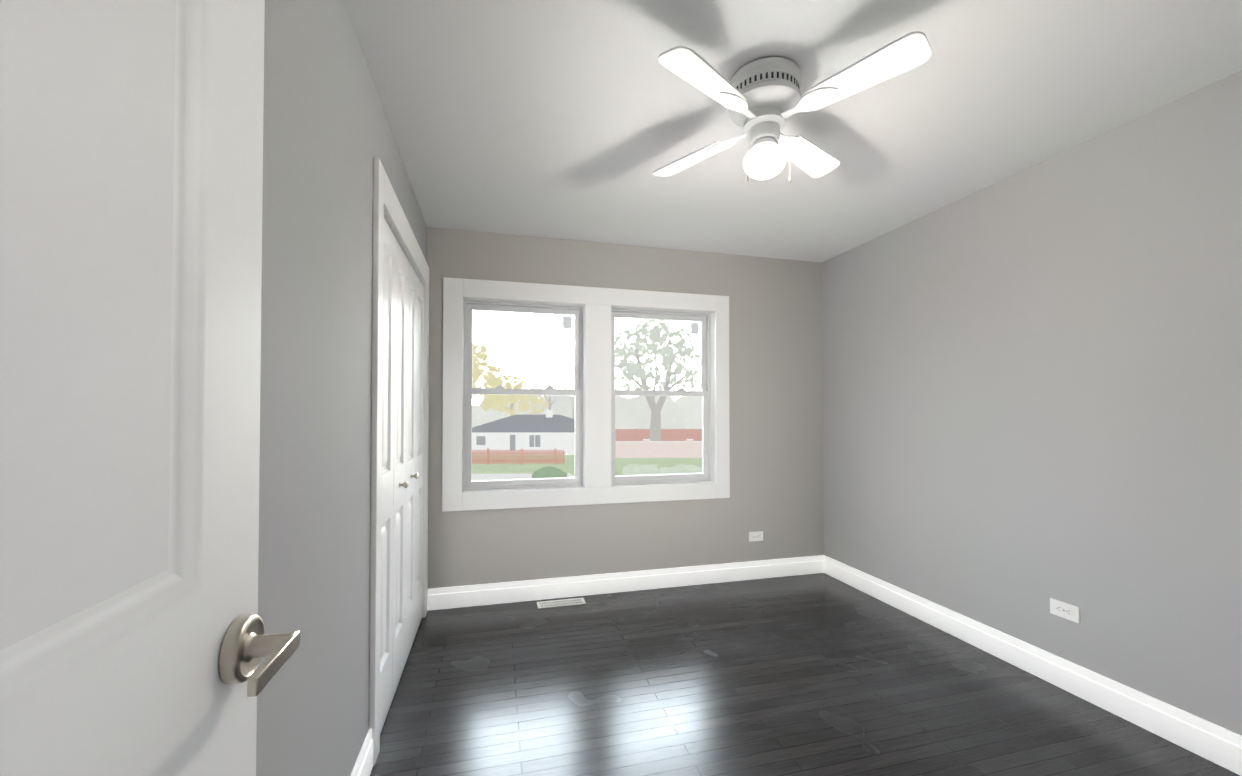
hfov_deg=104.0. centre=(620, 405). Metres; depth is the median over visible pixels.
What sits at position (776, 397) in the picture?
wall
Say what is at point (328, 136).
wall
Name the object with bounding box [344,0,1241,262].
ceiling
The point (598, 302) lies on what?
window
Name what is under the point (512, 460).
fence
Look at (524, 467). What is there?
ground
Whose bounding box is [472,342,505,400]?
tree
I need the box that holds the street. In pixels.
[472,473,573,480]
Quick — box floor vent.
[537,598,585,608]
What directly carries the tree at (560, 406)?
on the ground
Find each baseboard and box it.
[350,729,372,775]
[427,555,824,610]
[824,556,1241,775]
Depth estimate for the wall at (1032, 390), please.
2.17 m
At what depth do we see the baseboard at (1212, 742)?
2.16 m
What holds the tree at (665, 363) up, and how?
on the ground
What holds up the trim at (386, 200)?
attached to the wall at (328, 136)
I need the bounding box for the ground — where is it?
[472,433,701,476]
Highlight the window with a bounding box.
[442,277,729,511]
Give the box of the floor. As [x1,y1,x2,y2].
[370,573,1239,775]
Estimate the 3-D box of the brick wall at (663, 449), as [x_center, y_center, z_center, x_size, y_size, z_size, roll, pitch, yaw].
[5.225,3.548,40.133,14.020,1.540,0.450,0,-1,-1]
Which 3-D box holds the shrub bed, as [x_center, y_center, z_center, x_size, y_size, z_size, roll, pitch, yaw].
[2.473,3.870,28.653,4.445,0.995,3.174,0,-1,-15]
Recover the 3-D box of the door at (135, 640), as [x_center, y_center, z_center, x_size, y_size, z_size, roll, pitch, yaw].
[-0.353,0.227,0.193,0.152,2.032,0.800,0,-1,-15]
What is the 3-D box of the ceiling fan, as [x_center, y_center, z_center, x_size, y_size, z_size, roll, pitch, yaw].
[0.512,-0.968,1.731,0.779,0.392,0.779,0,-1,2]
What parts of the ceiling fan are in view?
blade, blade, globe, chain, blade, blade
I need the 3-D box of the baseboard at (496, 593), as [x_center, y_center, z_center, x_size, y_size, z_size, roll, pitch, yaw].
[0.177,1.234,3.433,2.930,0.135,0.015,0,-1,-15]
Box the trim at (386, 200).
[369,157,428,765]
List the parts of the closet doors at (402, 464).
knob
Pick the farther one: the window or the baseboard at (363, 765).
the window
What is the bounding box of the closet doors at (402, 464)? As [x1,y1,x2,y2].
[380,219,423,733]
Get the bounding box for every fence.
[472,448,564,464]
[615,428,701,440]
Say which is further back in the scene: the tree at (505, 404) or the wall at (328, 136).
the tree at (505, 404)
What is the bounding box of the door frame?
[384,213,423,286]
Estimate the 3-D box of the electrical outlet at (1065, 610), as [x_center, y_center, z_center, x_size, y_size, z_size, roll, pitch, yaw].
[2.008,0.928,2.198,0.008,0.070,0.115,0,-1,-15]
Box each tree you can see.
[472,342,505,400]
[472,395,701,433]
[479,375,548,415]
[518,379,574,416]
[537,367,574,418]
[615,319,699,440]
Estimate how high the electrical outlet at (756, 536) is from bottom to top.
0.070 m
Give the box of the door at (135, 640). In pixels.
[0,0,299,775]
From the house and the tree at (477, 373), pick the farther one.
the house
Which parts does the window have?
window sash, window sash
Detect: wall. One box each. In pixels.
[256,0,426,775]
[427,227,823,588]
[615,439,701,457]
[822,70,1241,735]
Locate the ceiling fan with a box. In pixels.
[653,31,931,182]
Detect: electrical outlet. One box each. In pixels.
[749,531,762,541]
[1050,598,1079,622]
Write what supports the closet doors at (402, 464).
in the wall at (328, 136)
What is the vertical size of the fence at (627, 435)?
2.120 m
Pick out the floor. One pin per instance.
(820, 674)
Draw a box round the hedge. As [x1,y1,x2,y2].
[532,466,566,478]
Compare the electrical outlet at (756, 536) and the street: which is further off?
the street
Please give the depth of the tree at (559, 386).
61.70 m
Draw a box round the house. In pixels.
[472,410,574,454]
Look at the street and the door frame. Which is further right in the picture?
the street
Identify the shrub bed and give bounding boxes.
[622,463,701,474]
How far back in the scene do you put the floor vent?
3.18 m
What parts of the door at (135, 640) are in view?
handle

